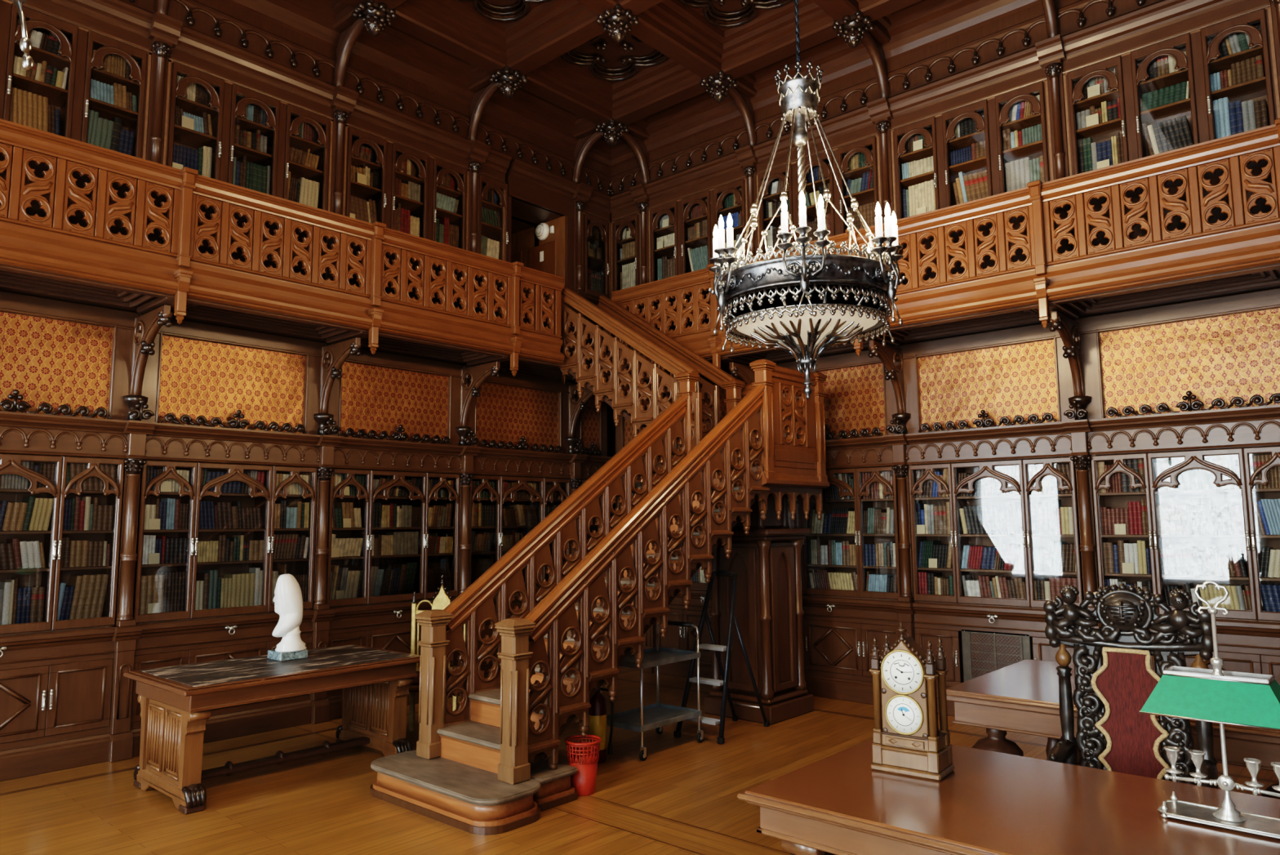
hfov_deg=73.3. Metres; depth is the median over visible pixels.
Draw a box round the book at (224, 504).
[220,502,227,528]
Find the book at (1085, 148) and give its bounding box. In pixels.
[1082,137,1088,172]
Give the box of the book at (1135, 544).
[1133,542,1139,573]
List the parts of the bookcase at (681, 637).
cupboard door, cupboard door, glazed door, ring pull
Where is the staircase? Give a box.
[369,284,829,835]
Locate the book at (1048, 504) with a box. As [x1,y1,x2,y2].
[1046,502,1053,533]
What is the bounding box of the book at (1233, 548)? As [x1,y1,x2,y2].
[1228,543,1242,576]
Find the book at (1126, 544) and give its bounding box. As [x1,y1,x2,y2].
[1124,542,1129,562]
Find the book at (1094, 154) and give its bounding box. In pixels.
[1090,142,1097,169]
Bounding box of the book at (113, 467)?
[110,464,116,488]
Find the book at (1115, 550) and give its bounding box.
[1112,544,1119,573]
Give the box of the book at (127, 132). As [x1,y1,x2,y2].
[122,129,130,154]
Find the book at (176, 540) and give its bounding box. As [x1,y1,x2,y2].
[173,537,179,563]
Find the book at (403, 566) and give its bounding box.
[393,564,406,594]
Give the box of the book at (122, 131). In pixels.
[118,128,125,152]
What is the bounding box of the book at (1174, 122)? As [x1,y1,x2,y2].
[1171,118,1183,148]
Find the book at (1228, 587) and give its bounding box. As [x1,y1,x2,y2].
[1226,584,1235,609]
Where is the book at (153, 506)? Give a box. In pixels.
[151,504,155,518]
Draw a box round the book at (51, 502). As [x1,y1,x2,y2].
[42,497,53,530]
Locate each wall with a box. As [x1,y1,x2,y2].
[505,182,610,517]
[609,213,615,515]
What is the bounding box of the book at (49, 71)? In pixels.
[44,65,53,84]
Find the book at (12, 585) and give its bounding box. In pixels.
[5,578,14,624]
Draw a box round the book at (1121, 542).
[1117,539,1128,573]
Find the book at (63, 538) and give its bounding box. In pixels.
[60,537,65,567]
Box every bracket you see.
[122,304,172,420]
[154,0,168,15]
[314,337,361,435]
[333,17,365,87]
[455,360,501,445]
[467,80,499,141]
[564,383,593,453]
[572,131,604,183]
[620,132,650,184]
[727,86,757,146]
[728,361,754,384]
[862,31,890,98]
[867,339,911,434]
[1041,0,1060,38]
[1048,310,1091,420]
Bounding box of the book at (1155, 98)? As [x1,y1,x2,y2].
[1152,89,1159,108]
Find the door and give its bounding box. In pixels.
[499,195,567,382]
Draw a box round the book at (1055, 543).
[1052,541,1057,571]
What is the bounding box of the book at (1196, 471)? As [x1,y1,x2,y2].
[1192,468,1203,489]
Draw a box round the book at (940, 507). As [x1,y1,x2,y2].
[937,505,943,533]
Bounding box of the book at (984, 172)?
[982,169,988,196]
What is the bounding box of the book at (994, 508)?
[991,505,1001,533]
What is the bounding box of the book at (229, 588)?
[225,577,231,607]
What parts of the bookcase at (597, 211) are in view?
shelf, shelf, glazed door, cornice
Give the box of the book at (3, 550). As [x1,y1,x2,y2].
[0,542,8,569]
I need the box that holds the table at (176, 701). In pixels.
[123,644,420,813]
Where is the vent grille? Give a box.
[968,632,1022,679]
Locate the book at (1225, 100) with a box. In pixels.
[1222,97,1231,136]
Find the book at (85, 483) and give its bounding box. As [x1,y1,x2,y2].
[81,462,88,489]
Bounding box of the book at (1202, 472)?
[1199,468,1209,489]
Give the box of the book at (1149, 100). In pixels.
[1146,91,1153,110]
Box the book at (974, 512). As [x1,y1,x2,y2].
[971,506,980,533]
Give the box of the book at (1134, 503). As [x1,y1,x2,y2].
[1132,501,1138,534]
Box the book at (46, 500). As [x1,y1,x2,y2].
[37,497,48,530]
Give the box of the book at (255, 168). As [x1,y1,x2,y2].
[251,163,257,191]
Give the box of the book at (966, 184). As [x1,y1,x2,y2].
[963,174,972,201]
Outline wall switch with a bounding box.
[539,250,543,262]
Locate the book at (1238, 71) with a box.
[1235,62,1242,84]
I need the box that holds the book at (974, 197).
[967,173,977,200]
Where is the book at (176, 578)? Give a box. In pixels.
[173,571,178,611]
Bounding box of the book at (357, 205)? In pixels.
[354,197,360,220]
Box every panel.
[0,290,139,420]
[139,313,324,435]
[324,342,463,444]
[463,364,570,453]
[570,382,607,456]
[615,382,648,453]
[662,370,745,430]
[775,345,899,439]
[899,319,1075,433]
[1075,288,1279,419]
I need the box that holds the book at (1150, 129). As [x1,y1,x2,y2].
[1146,124,1159,154]
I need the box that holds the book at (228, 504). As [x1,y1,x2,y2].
[225,502,232,528]
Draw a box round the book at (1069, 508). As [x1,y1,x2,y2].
[1067,506,1073,533]
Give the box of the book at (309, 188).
[306,179,312,205]
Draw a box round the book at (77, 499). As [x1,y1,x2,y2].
[69,496,80,529]
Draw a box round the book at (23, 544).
[19,540,29,568]
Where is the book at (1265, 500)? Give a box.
[1263,498,1277,534]
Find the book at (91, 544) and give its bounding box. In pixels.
[87,541,93,566]
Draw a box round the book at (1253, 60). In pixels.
[1250,57,1257,79]
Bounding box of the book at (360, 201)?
[358,199,364,221]
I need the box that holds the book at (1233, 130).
[1228,101,1237,134]
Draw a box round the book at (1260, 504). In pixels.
[1257,500,1270,534]
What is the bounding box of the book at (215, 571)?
[206,568,217,608]
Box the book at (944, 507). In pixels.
[942,505,947,533]
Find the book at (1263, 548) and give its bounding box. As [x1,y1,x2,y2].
[1258,546,1266,577]
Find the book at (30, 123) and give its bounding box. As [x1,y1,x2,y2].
[27,92,33,128]
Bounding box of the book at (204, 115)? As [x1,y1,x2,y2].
[197,112,208,134]
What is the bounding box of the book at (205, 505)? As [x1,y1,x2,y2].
[203,501,208,528]
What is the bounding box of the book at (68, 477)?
[66,465,70,485]
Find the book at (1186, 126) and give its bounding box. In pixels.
[1180,115,1193,146]
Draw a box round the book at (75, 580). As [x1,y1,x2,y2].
[68,574,83,619]
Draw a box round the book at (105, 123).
[99,118,108,147]
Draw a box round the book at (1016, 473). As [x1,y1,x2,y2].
[1013,466,1020,494]
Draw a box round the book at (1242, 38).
[1237,32,1248,51]
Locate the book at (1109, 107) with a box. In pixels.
[1106,101,1113,120]
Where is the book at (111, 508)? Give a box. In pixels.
[107,505,114,529]
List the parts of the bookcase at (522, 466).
glazed door, cupboard door, handle, handle, shelf, shelf, shelf, glazed door, cornice, glazed door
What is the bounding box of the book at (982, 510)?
[979,505,988,533]
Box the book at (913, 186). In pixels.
[911,185,915,215]
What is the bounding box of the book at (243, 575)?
[237,573,245,606]
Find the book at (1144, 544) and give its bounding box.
[1141,540,1149,573]
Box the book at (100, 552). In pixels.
[97,541,103,565]
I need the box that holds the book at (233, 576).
[223,573,237,607]
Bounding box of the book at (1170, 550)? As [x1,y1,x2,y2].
[1167,547,1177,574]
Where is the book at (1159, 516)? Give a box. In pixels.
[1155,505,1163,534]
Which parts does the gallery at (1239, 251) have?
tracery panel, tracery panel, tracery panel, stile frame, tracery panel, tracery panel, tracery panel, post, tracery panel, post, tracery panel, tracery panel, tracery panel, stile frame, tracery panel, tracery panel, tracery panel, post, tracery panel, tracery panel, tracery panel, stile frame, tracery panel, tracery panel, tracery panel, post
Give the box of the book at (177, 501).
[173,499,180,528]
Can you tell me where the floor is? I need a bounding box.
[0,667,1279,854]
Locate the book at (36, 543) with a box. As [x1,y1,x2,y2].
[31,540,41,568]
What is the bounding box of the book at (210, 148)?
[206,146,212,177]
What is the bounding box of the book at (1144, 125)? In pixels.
[1142,122,1154,155]
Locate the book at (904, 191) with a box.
[902,188,906,217]
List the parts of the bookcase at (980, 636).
glazed door, cupboard door, handle, handle, handle, cornice, glazed door, ring pull, shelf, shelf, vent frame, shelf, handle, handle, glazed door, cupboard door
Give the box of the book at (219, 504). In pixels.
[213,502,223,528]
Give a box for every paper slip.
[147,602,159,613]
[148,518,159,529]
[148,552,159,564]
[160,480,171,491]
[172,161,182,169]
[182,115,194,129]
[331,547,339,557]
[336,590,344,599]
[342,518,351,527]
[343,486,349,495]
[350,213,355,218]
[357,173,366,184]
[587,248,593,257]
[626,230,631,238]
[657,240,663,248]
[662,217,668,227]
[912,138,922,151]
[916,206,926,214]
[916,524,924,533]
[928,558,937,568]
[1085,113,1098,127]
[1087,84,1100,97]
[1096,159,1109,168]
[1114,524,1125,534]
[1122,562,1133,573]
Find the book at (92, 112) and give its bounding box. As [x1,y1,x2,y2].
[86,110,94,143]
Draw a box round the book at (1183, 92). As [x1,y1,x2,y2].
[1180,81,1186,100]
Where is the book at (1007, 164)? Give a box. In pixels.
[1004,162,1011,191]
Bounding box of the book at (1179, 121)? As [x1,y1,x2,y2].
[1176,116,1188,146]
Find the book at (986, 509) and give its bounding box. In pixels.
[983,505,992,533]
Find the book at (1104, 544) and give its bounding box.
[1102,542,1108,573]
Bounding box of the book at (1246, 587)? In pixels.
[1244,584,1251,610]
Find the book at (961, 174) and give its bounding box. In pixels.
[958,171,967,202]
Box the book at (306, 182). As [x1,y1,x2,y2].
[302,178,308,204]
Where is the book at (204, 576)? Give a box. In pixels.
[195,572,209,608]
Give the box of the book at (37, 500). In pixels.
[28,497,39,530]
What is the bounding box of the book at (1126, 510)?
[1124,508,1129,534]
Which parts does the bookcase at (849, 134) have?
glazed door, glazed door, cornice, shelf, shelf, handle, glazed door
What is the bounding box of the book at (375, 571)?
[370,565,378,596]
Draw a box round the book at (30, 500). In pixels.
[22,496,35,530]
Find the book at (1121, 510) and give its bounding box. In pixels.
[1119,508,1124,524]
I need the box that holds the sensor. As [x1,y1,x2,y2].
[550,225,554,233]
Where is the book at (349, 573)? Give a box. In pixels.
[344,570,351,598]
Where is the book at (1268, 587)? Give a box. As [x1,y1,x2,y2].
[1265,583,1277,611]
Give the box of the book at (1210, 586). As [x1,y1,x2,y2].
[1208,583,1215,607]
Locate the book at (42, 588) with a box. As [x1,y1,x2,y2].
[36,585,44,622]
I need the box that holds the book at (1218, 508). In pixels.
[1216,506,1222,534]
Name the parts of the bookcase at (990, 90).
glazed door, handle, handle, glazed door, cornice, shelf, shelf, handle, glazed door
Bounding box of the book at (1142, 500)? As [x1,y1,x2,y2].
[1140,498,1146,534]
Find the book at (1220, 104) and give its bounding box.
[1217,97,1226,137]
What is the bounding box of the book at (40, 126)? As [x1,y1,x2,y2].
[37,95,43,130]
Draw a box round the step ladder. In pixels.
[673,569,768,744]
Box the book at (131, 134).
[127,131,134,155]
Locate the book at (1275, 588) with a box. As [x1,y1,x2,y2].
[1271,583,1279,611]
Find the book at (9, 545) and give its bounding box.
[6,542,15,568]
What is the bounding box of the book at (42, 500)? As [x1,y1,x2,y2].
[33,497,44,530]
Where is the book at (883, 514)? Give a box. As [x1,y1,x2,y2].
[880,511,886,533]
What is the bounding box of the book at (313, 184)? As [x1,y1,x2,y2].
[310,180,315,206]
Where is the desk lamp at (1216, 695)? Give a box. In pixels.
[1138,580,1279,838]
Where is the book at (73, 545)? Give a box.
[69,540,76,566]
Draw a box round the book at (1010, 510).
[1007,504,1016,533]
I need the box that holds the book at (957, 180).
[955,177,964,203]
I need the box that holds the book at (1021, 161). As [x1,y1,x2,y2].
[1019,158,1025,187]
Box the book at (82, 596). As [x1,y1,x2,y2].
[75,573,89,618]
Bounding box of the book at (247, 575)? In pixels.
[244,573,250,605]
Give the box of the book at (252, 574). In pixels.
[242,572,255,605]
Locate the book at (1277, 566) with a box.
[1273,548,1279,577]
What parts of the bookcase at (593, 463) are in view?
glazed door, cornice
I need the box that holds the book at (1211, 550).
[1208,547,1219,575]
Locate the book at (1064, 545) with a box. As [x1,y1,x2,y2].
[1060,543,1066,571]
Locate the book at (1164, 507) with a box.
[1161,504,1169,534]
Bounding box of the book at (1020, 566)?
[1017,542,1024,569]
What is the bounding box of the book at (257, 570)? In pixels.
[248,567,260,605]
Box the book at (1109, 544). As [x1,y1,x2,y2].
[1106,542,1116,573]
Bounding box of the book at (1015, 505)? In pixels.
[1010,501,1021,533]
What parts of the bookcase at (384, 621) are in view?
cupboard door, glazed door, handle, handle, shelf, shelf, shelf, cupboard door, glazed door, ring pull, cornice, handle, handle, glazed door, cupboard door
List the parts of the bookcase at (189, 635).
cupboard door, glazed door, handle, handle, shelf, shelf, shelf, cupboard door, glazed door, ring pull, cornice, handle, handle, cupboard door, glazed door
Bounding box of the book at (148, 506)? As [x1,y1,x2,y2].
[145,504,151,529]
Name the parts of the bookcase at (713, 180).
glazed door, handle, glazed door, cornice, shelf, shelf, glazed door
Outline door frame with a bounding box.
[506,158,577,355]
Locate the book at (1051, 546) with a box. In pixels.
[1048,541,1053,571]
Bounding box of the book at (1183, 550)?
[1180,547,1191,574]
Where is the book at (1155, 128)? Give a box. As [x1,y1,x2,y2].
[1151,123,1164,153]
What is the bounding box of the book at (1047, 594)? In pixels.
[1044,580,1050,599]
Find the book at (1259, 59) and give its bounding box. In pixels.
[1255,54,1265,78]
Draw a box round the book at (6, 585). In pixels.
[0,581,11,624]
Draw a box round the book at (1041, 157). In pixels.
[1039,155,1044,182]
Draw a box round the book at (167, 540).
[164,537,170,563]
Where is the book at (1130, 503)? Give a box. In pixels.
[1128,501,1134,534]
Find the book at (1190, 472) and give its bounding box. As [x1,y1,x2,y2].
[1186,469,1197,490]
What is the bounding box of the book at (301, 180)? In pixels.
[297,177,305,204]
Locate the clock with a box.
[869,622,954,781]
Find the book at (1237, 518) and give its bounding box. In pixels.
[1231,506,1242,534]
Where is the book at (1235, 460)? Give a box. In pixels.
[1231,453,1240,488]
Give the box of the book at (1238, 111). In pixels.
[1235,100,1244,133]
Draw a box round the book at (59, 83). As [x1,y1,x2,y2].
[55,70,64,88]
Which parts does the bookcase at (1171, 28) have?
glazed door, handle, handle, glazed door, cornice, shelf, shelf, handle, glazed door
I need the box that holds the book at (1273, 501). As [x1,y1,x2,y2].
[1271,498,1279,531]
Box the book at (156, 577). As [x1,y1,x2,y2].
[146,573,159,603]
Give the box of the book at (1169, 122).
[1166,119,1178,149]
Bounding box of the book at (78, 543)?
[75,540,82,566]
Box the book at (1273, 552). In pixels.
[1267,548,1275,577]
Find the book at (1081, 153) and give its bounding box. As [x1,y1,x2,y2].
[1077,138,1084,173]
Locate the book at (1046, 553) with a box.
[1043,548,1049,570]
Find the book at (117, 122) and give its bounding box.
[110,116,122,151]
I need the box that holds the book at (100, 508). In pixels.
[96,505,103,529]
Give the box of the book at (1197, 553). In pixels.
[1194,550,1204,575]
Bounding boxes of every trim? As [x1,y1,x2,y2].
[119,0,154,13]
[133,0,610,192]
[173,0,342,85]
[345,24,475,139]
[478,88,578,181]
[579,137,613,196]
[607,137,642,196]
[610,0,1159,195]
[643,91,746,182]
[749,34,878,144]
[882,0,1047,97]
[1056,0,1165,36]
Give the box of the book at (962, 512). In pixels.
[959,507,968,533]
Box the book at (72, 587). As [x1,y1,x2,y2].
[64,585,75,619]
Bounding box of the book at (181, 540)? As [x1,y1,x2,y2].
[177,537,183,562]
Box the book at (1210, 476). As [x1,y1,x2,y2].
[1204,457,1215,489]
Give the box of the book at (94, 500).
[90,497,98,529]
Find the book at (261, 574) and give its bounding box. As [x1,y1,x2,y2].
[258,569,263,604]
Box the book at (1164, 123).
[1161,120,1173,151]
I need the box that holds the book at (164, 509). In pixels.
[161,502,167,528]
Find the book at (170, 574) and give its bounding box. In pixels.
[165,571,172,612]
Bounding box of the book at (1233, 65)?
[1231,62,1237,85]
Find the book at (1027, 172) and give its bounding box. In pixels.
[1023,156,1031,186]
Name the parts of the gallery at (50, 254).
tracery panel, tracery panel, tracery panel, stile frame, tracery panel, tracery panel, post, tracery panel, tracery panel, tracery panel, stile frame, handrail, tracery panel, tracery panel, tracery panel, post, tracery panel, tracery panel, tracery panel, stile frame, tracery panel, tracery panel, tracery panel, post, tracery panel, tracery panel, stile frame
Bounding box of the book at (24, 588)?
[20,586,27,622]
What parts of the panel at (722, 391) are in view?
panel frame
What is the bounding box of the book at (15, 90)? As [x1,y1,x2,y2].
[13,87,17,123]
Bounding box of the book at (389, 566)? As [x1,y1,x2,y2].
[379,564,391,595]
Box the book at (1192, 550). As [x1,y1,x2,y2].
[1189,547,1199,575]
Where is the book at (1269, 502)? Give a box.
[1267,498,1279,534]
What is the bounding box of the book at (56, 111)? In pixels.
[54,108,59,135]
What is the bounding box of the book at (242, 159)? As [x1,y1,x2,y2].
[235,155,246,187]
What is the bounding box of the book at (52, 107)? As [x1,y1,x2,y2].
[51,106,54,133]
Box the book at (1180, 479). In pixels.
[1172,459,1185,490]
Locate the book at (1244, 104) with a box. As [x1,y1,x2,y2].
[1241,101,1249,131]
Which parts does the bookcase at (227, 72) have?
glazed door, handle, handle, shelf, shelf, cornice, glazed door, handle, glazed door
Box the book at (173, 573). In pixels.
[168,571,175,611]
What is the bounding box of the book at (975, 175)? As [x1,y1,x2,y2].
[972,172,982,199]
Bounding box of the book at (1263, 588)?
[1260,583,1271,611]
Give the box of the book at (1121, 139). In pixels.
[1119,130,1124,162]
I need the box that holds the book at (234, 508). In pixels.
[229,506,239,528]
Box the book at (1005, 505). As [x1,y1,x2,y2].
[1002,503,1012,533]
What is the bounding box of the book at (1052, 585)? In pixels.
[1048,576,1059,599]
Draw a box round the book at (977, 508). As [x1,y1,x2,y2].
[975,505,984,533]
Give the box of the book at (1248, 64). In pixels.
[1245,58,1252,81]
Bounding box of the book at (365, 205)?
[362,200,368,222]
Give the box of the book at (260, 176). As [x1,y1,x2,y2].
[257,164,262,192]
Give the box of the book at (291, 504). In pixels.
[288,501,302,528]
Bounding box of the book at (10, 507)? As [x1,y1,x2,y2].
[1,502,14,530]
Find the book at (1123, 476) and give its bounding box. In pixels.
[1120,459,1128,492]
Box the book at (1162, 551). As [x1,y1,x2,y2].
[1159,547,1168,574]
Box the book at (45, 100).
[42,96,48,132]
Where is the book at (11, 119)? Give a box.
[8,87,13,121]
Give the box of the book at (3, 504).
[0,500,8,530]
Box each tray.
[606,702,701,732]
[617,647,700,669]
[1156,791,1279,838]
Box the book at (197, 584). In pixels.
[195,580,199,609]
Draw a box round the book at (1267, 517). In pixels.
[1261,498,1274,534]
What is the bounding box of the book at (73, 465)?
[66,462,75,488]
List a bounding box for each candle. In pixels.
[708,224,724,272]
[714,214,726,263]
[722,213,737,262]
[777,196,793,249]
[795,191,811,243]
[813,194,830,247]
[871,201,888,253]
[884,202,897,252]
[887,211,903,261]
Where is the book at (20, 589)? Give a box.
[15,586,22,623]
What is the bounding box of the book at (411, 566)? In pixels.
[401,561,413,593]
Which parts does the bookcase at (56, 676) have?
ring pull, cupboard door, glazed door, handle, handle, handle, shelf, shelf, shelf, handle, cornice, cupboard door, glazed door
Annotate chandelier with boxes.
[12,0,34,70]
[707,0,906,399]
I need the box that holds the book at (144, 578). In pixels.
[139,574,147,613]
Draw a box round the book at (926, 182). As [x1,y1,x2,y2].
[924,181,928,212]
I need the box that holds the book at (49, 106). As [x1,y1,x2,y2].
[48,105,51,133]
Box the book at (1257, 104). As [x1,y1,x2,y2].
[1253,100,1262,128]
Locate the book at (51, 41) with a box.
[45,31,55,52]
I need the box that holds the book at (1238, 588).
[1235,584,1245,609]
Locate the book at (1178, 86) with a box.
[1173,83,1181,102]
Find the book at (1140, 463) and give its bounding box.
[1137,458,1144,491]
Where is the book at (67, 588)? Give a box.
[59,586,70,620]
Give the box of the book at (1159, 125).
[1156,121,1168,151]
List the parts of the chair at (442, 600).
leg, seat, backrest, leg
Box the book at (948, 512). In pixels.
[946,502,951,533]
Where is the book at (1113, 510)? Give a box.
[1111,508,1115,534]
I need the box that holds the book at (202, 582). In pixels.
[196,579,204,609]
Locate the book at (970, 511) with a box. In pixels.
[967,505,976,533]
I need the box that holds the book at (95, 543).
[92,541,98,565]
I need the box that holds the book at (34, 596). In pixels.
[29,586,39,622]
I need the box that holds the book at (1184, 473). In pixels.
[1178,458,1191,490]
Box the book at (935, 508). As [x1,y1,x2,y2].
[933,505,938,533]
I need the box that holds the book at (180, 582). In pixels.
[177,571,182,611]
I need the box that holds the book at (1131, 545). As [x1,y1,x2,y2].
[1128,542,1134,573]
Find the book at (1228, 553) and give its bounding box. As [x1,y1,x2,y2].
[1225,551,1235,576]
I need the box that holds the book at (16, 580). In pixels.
[9,577,18,623]
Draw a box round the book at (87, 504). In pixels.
[80,496,90,529]
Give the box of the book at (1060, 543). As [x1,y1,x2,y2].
[1056,541,1066,571]
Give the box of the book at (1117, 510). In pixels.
[1115,507,1119,524]
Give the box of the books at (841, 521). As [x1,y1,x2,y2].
[0,17,1279,624]
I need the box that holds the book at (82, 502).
[78,500,85,529]
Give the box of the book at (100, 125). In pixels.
[94,117,103,146]
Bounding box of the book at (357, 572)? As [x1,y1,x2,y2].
[349,569,359,597]
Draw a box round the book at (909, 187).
[908,186,912,216]
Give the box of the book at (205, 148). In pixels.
[201,145,208,176]
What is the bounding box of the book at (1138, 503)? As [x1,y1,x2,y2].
[1136,501,1142,534]
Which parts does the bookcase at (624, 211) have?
cornice, shelf, shelf, glazed door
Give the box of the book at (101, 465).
[97,463,104,490]
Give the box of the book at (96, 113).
[90,111,98,145]
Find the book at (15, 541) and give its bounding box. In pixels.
[6,537,22,568]
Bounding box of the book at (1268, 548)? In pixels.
[1263,546,1272,577]
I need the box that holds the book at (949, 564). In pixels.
[946,541,952,568]
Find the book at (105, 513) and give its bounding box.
[102,505,109,529]
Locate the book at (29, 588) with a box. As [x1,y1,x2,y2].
[22,586,31,622]
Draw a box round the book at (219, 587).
[216,578,221,608]
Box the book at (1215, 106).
[1213,99,1221,138]
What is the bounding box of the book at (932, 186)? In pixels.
[930,179,934,210]
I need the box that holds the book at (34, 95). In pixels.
[32,93,38,128]
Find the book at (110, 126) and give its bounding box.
[105,120,114,149]
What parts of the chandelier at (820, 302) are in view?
candle arm, candle arm, hanging chain, crown, stem, candle arm, lamp shade, candle arm, candle arm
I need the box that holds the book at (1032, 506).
[1030,504,1036,533]
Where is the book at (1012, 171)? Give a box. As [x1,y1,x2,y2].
[1009,160,1016,190]
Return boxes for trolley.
[600,620,704,760]
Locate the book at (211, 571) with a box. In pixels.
[201,569,213,608]
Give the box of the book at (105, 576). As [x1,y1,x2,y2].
[95,573,108,617]
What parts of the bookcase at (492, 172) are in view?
shelf, shelf, glazed door, cornice, handle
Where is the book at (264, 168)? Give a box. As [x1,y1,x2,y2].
[262,165,267,193]
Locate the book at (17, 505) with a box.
[8,502,21,530]
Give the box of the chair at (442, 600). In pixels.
[408,573,465,731]
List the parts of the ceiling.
coffer panel, coffer panel, coffer panel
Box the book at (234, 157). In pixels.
[232,156,236,184]
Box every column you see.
[108,399,155,762]
[130,11,182,313]
[310,416,342,724]
[319,84,359,342]
[457,140,490,364]
[457,429,481,695]
[567,182,593,382]
[568,440,588,555]
[629,183,650,381]
[641,455,656,673]
[734,144,758,256]
[866,96,905,345]
[884,416,915,640]
[1035,34,1084,318]
[1062,399,1102,628]
[1270,0,1279,98]
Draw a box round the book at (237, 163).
[235,160,239,186]
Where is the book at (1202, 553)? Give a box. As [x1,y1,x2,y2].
[1199,551,1209,575]
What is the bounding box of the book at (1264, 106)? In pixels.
[1259,98,1270,127]
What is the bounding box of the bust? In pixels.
[266,573,307,661]
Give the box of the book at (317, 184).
[313,182,319,208]
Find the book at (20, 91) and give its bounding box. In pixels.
[17,88,22,124]
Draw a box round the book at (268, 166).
[266,165,271,194]
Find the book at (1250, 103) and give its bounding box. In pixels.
[1247,99,1256,130]
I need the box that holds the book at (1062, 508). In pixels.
[1060,506,1066,533]
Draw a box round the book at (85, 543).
[80,540,88,566]
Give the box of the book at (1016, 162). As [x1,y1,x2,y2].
[1014,159,1021,189]
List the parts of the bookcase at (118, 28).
handle, glazed door, shelf, shelf, cornice, handle, glazed door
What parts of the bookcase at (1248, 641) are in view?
glazed door, handle, cupboard door, handle, cornice, shelf, shelf, shelf, glazed door, cupboard door, handle, handle, glazed door, cupboard door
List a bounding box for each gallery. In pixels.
[0,118,647,382]
[611,118,1279,374]
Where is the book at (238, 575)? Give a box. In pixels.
[230,573,241,606]
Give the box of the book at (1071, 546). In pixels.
[1068,543,1073,571]
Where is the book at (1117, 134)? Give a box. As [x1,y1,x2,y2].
[1115,131,1121,163]
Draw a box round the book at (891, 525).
[888,509,894,533]
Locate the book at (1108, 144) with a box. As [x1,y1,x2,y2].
[1106,139,1112,165]
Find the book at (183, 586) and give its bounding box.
[176,570,185,610]
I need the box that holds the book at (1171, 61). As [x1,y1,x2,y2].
[1168,55,1175,72]
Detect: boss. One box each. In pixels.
[351,0,397,36]
[488,65,528,98]
[595,3,639,43]
[595,117,629,146]
[700,69,737,103]
[832,9,875,48]
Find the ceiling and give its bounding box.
[330,0,921,140]
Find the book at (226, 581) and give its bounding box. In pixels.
[217,577,228,607]
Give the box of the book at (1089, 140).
[1086,137,1093,170]
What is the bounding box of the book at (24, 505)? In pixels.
[15,502,27,530]
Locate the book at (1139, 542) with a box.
[1137,539,1143,573]
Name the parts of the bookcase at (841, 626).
glazed door, cupboard door, handle, ring pull, glazed door, cupboard door, shelf, shelf, shelf, handle, cornice, handle, handle, handle, glazed door, cupboard door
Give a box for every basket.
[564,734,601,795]
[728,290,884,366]
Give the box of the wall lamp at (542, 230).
[535,222,550,239]
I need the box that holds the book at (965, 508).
[963,506,972,533]
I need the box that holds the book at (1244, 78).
[1240,60,1247,82]
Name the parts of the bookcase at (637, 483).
glazed door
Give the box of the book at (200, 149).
[195,147,203,175]
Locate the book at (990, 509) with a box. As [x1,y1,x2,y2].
[987,505,996,533]
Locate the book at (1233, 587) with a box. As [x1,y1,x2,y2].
[1231,584,1239,609]
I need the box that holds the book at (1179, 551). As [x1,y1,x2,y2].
[1176,547,1186,574]
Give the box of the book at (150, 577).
[143,574,153,613]
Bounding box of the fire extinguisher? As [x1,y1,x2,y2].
[587,686,613,762]
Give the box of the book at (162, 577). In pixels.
[157,573,164,612]
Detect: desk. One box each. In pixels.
[737,737,1279,854]
[946,658,1279,799]
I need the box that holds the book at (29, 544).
[26,540,35,568]
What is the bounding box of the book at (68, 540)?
[63,537,71,567]
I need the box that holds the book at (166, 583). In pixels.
[159,571,168,612]
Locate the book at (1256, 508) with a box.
[1253,505,1266,534]
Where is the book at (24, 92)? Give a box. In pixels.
[22,90,27,126]
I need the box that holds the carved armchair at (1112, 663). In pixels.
[1043,582,1217,788]
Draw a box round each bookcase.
[0,0,153,311]
[0,389,127,781]
[130,409,320,756]
[160,26,336,341]
[325,424,463,719]
[342,96,472,364]
[468,435,573,677]
[477,148,511,368]
[573,189,610,382]
[578,442,611,531]
[610,190,648,382]
[612,456,644,671]
[644,152,747,374]
[653,449,721,678]
[753,106,881,363]
[787,423,901,704]
[888,46,1053,343]
[905,409,1084,715]
[1062,0,1279,316]
[1088,391,1279,682]
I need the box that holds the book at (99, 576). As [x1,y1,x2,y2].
[88,573,102,617]
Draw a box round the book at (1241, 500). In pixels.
[1239,497,1244,534]
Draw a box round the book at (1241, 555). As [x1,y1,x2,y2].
[1236,551,1248,576]

